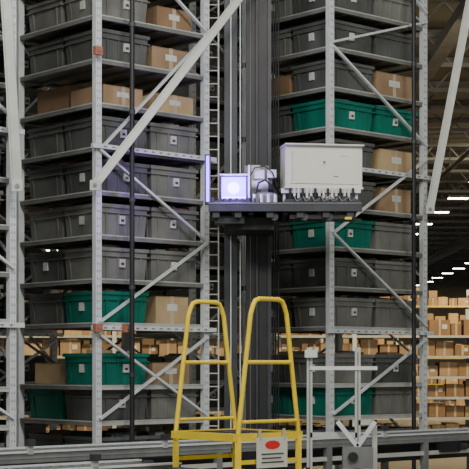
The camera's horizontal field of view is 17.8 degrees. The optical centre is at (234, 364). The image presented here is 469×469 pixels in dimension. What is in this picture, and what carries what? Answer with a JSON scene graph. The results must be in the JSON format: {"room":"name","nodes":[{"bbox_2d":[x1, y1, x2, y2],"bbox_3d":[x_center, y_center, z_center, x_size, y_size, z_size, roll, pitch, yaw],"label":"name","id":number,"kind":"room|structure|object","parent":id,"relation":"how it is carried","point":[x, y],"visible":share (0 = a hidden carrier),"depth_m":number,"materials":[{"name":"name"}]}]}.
{"room":"workspace","nodes":[
{"label":"workspace","id":0,"kind":"room"},
{"bbox_2d":[4,281,468,365],"bbox_3d":[0.000,-2.900,130.150,90.000,9.000,0.300,0,0,0],"label":"wall","id":1,"kind":"structure","parent":0,"point":[450,291],"depth_m":130.01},
{"bbox_2d":[24,399,465,468],"bbox_3d":[0.000,1.700,61.000,90.000,0.200,138.000,0,0,0],"label":"floor","id":2,"kind":"structure","parent":0,"point":[456,462],"depth_m":24.87,"materials":[{"name":"concrete"}]},
{"bbox_2d":[0,0,24,446],"bbox_3d":[-3.079,-2.154,14.088,1.620,7.508,1.540,0,0,-42],"label":"storage rack","id":3,"kind":"object","parent":2,"relation":"on","point":[10,323],"visible":0.62,"depth_m":14.02,"materials":[{"name":"metal"}]},
{"bbox_2d":[0,2,3,447],"bbox_3d":[-3.080,-2.291,14.088,1.319,6.681,1.311,0,0,-42],"label":"storage tote","id":4,"kind":"object","parent":3,"relation":"in","point":[1,98],"visible":0.8,"depth_m":14.03,"materials":[{"name":"plastic"}]},
{"bbox_2d":[1,0,22,190],"bbox_3d":[-2.067,-2.802,13.764,0.287,2.403,0.099,0,0,-45],"label":"diagonal brace","id":5,"kind":"object","parent":3,"relation":"attached to","point":[6,5],"visible":1,"depth_m":13.77,"materials":[{"name":"white metal"}]},
{"bbox_2d":[0,0,63,429],"bbox_3d":[-3.229,-2.154,18.587,1.620,7.508,1.540,0,0,-42],"label":"storage rack","id":6,"kind":"object","parent":2,"relation":"on","point":[52,334],"visible":0.07,"depth_m":18.36,"materials":[{"name":"metal"}]},
{"bbox_2d":[0,203,38,221],"bbox_3d":[-3.231,-2.254,18.586,1.250,6.612,1.227,0,0,-42],"label":"stock","id":7,"kind":"object","parent":6,"relation":"in","point":[2,206],"visible":0.1,"depth_m":18.36,"materials":[{"name":"cardboard"}]},
{"bbox_2d":[0,2,47,447],"bbox_3d":[-3.229,-2.290,18.588,1.318,6.681,1.312,0,0,-42],"label":"storage tote","id":8,"kind":"object","parent":6,"relation":"in","point":[30,94],"visible":0.29,"depth_m":18.35,"materials":[{"name":"plastic"}]},
{"bbox_2d":[16,0,216,446],"bbox_3d":[-1.289,-2.154,15.967,1.625,7.508,1.590,0,0,-42],"label":"storage rack","id":9,"kind":"object","parent":2,"relation":"on","point":[94,72],"visible":0.77,"depth_m":15.70,"materials":[{"name":"metal"}]},
{"bbox_2d":[26,0,198,445],"bbox_3d":[-1.304,-2.291,15.988,1.319,6.681,1.314,0,0,-42],"label":"storage tote","id":10,"kind":"object","parent":9,"relation":"in","point":[59,221],"visible":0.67,"depth_m":15.54,"materials":[{"name":"plastic"}]},
{"bbox_2d":[35,6,193,383],"bbox_3d":[-1.295,-1.977,15.995,1.210,4.357,1.227,0,0,-42],"label":"stock","id":11,"kind":"object","parent":9,"relation":"in","point":[159,309],"visible":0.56,"depth_m":15.71,"materials":[{"name":"cardboard"}]},
{"bbox_2d":[90,0,242,189],"bbox_3d":[-0.511,-3.003,15.275,2.042,2.546,0.078,0,0,-26],"label":"diagonal brace","id":12,"kind":"object","parent":9,"relation":"attached to","point":[95,184],"visible":1,"depth_m":15.17,"materials":[{"name":"white metal"}]},
{"bbox_2d":[0,447,241,468],"bbox_3d":[-1.589,1.130,10.954,3.910,0.940,0.595,0,0,-42],"label":"conveyor","id":13,"kind":"object","parent":2,"relation":"on","point":[95,462],"visible":0.85,"depth_m":11.40,"materials":[{"name":"metal"}]},
{"bbox_2d":[129,0,134,441],"bbox_3d":[-1.030,-2.015,15.080,0.180,7.230,0.180,0,0,0],"label":"pole","id":14,"kind":"object","parent":2,"relation":"on","point":[132,2],"visible":0.85,"depth_m":15.06,"materials":[{"name":"black metal"}]},
{"bbox_2d":[135,0,280,429],"bbox_3d":[-0.479,-2.154,20.587,1.620,7.508,1.540,0,0,-42],"label":"storage rack","id":15,"kind":"object","parent":2,"relation":"on","point":[213,104],"visible":0.18,"depth_m":19.85,"materials":[{"name":"metal"}]},
{"bbox_2d":[135,0,241,430],"bbox_3d":[-0.479,-2.290,20.587,1.318,6.680,1.313,0,0,-42],"label":"storage tote","id":16,"kind":"object","parent":15,"relation":"in","point":[183,91],"visible":0.16,"depth_m":19.98,"materials":[{"name":"plastic"}]},
{"bbox_2d":[196,181,241,332],"bbox_3d":[-0.472,-2.495,20.593,1.254,6.114,1.227,0,0,-42],"label":"stock","id":17,"kind":"object","parent":15,"relation":"in","point":[214,193],"visible":0.11,"depth_m":19.97,"materials":[{"name":"plastic"}]},
{"bbox_2d":[0,425,468,468],"bbox_3d":[-0.130,1.100,13.827,9.510,1.000,0.645,0,0,-42],"label":"conveyor","id":18,"kind":"object","parent":2,"relation":"on","point":[423,445],"visible":0.65,"depth_m":13.73,"materials":[{"name":"metal"}]},
{"bbox_2d":[0,309,468,427],"bbox_3d":[0.000,0.225,30.450,19.280,2.750,0.980,0,0,0],"label":"rack","id":19,"kind":"object","parent":2,"relation":"on","point":[352,338],"visible":0.16,"depth_m":29.97,"materials":[{"name":"metal"}]},
{"bbox_2d":[0,319,468,432],"bbox_3d":[-0.115,0.260,30.444,18.811,2.379,0.795,0,0,0],"label":"cardboard boxes","id":20,"kind":"object","parent":19,"relation":"in","point":[440,327],"visible":0.13,"depth_m":30.11,"materials":[{"name":"cardboard"}]},
{"bbox_2d":[163,296,309,468],"bbox_3d":[0.017,0.552,11.188,1.385,2.097,0.869,0,0,-42],"label":"safety railing","id":21,"kind":"object","parent":2,"relation":"on","point":[271,445],"visible":1,"depth_m":11.07,"materials":[{"name":"yellow metal"}]},
{"bbox_2d":[25,290,468,411],"bbox_3d":[2.800,-0.425,48.450,33.680,4.050,0.980,0,0,0],"label":"rack","id":22,"kind":"object","parent":2,"relation":"on","point":[467,291],"visible":0.02,"depth_m":47.97,"materials":[{"name":"metal"}]},
{"bbox_2d":[24,288,468,405],"bbox_3d":[2.708,-0.551,48.435,33.256,4.002,0.819,0,0,0],"label":"cardboard boxes","id":23,"kind":"object","parent":22,"relation":"in","point":[432,299],"visible":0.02,"depth_m":48.10,"materials":[{"name":"cardboard"}]},
{"bbox_2d":[224,0,270,429],"bbox_3d":[0.170,-2.200,16.100,0.680,7.600,0.500,0,0,0],"label":"crane mast","id":24,"kind":"object","parent":2,"relation":"on","point":[257,64],"visible":0.57,"depth_m":15.95,"materials":[{"name":"grey metal"}]},
{"bbox_2d":[208,0,218,428],"bbox_3d":[-0.223,-2.100,15.950,0.119,7.400,0.030,0,0,0],"label":"access ladder","id":25,"kind":"object","parent":24,"relation":"attached to","point":[208,0],"visible":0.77,"depth_m":15.94,"materials":[{"name":"grey metal"}]},
{"bbox_2d":[273,0,278,429],"bbox_3d":[0.443,-2.100,16.050,0.071,7.400,0.016,0,0,0],"label":"cable","id":26,"kind":"object","parent":24,"relation":"attached to","point":[273,0],"visible":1,"depth_m":16.04,"materials":[{"name":"black rubber"}]},
{"bbox_2d":[205,143,363,235],"bbox_3d":[0.505,-1.796,15.412,1.609,0.852,0.975,0,0,0],"label":"carriage","id":27,"kind":"object","parent":24,"relation":"attached to","point":[245,206],"visible":1,"depth_m":15.07,"materials":[{"name":"grey metal"}]},
{"bbox_2d":[205,154,259,204],"bbox_3d":[-0.013,-1.867,15.183,0.573,0.505,0.433,0,0,0],"label":"lamp","id":28,"kind":"object","parent":27,"relation":"on","point":[233,187],"depth_m":15.08,"materials":[{"name":"grey metal"}]},
{"bbox_2d":[242,0,433,468],"bbox_3d":[1.170,-2.154,17.531,1.750,7.508,1.540,0,0,-42],"label":"storage rack","id":29,"kind":"object","parent":2,"relation":"on","point":[382,178],"visible":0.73,"depth_m":17.18,"materials":[{"name":"metal"}]},
{"bbox_2d":[271,71,411,213],"bbox_3d":[1.169,-2.000,17.531,1.376,6.103,1.227,0,0,-42],"label":"stock","id":30,"kind":"object","parent":29,"relation":"in","point":[394,200],"visible":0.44,"depth_m":17.27,"materials":[{"name":"cardboard"}]},
{"bbox_2d":[271,0,417,434],"bbox_3d":[1.170,-2.289,17.531,1.446,6.677,1.313,0,0,-42],"label":"storage tote","id":31,"kind":"object","parent":29,"relation":"in","point":[352,311],"visible":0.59,"depth_m":17.01,"materials":[{"name":"plastic"}]},
{"bbox_2d":[426,0,468,213],"bbox_3d":[2.552,-3.329,17.315,0.688,3.159,0.064,0,0,4],"label":"diagonal brace","id":32,"kind":"object","parent":29,"relation":"attached to","point":[430,206],"visible":1,"depth_m":17.31,"materials":[{"name":"white metal"}]},
{"bbox_2d":[305,347,376,468],"bbox_3d":[0.835,0.730,11.975,0.610,1.740,0.190,0,0,0],"label":"frame","id":33,"kind":"object","parent":2,"relation":"on","point":[357,456],"visible":1,"depth_m":11.98,"materials":[{"name":"metal"}]},
{"bbox_2d":[411,0,416,468],"bbox_3d":[2.040,-2.015,17.060,0.180,7.230,0.180,0,0,0],"label":"pole","id":34,"kind":"object","parent":2,"relation":"on","point":[413,63],"visible":0.87,"depth_m":17.04,"materials":[{"name":"black metal"}]},
{"bbox_2d":[24,3,468,279],"bbox_3d":[0.000,-7.500,61.000,90.000,0.200,138.000,0,0,0],"label":"ceiling","id":35,"kind":"structure","parent":0,"point":[439,19],"depth_m":44.84,"materials":[{"name":"grey metal"}]},
{"bbox_2d":[3,0,468,284],"bbox_3d":[6.000,-6.835,70.500,40.037,1.070,111.000,0,0,0],"label":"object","id":36,"kind":"structure","parent":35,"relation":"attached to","point":[447,38],"depth_m":50.93,"materials":[{"name":"metal"}]},
{"bbox_2d":[427,214,433,224],"label":"lights","id":37,"kind":"object","parent":35,"relation":"hanging from","point":[430,222],"depth_m":64.87,"materials":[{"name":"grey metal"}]},
{"bbox_2d":[405,131,468,264],"bbox_3d":[6.550,-6.660,67.000,8.820,1.440,106.000,0,0,0],"label":"pipe","id":38,"kind":"object","parent":35,"relation":"hanging from","point":[466,153],"visible":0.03,"depth_m":47.60,"materials":[{"name":"grey metal"}]},
{"bbox_2d":[435,209,449,212],"label":"lights","id":39,"kind":"object","parent":35,"relation":"hanging from","point":[436,210],"depth_m":59.80,"materials":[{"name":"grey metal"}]},
{"bbox_2d":[427,248,468,281],"label":"lights","id":40,"kind":"object","parent":35,"relation":"hanging from","point":[466,262],"depth_m":99.81,"materials":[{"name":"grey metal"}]},
{"bbox_2d":[446,164,468,198],"label":"lights","id":41,"kind":"object","parent":35,"relation":"hanging from","point":[466,196],"depth_m":54.81,"materials":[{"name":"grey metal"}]}
]}

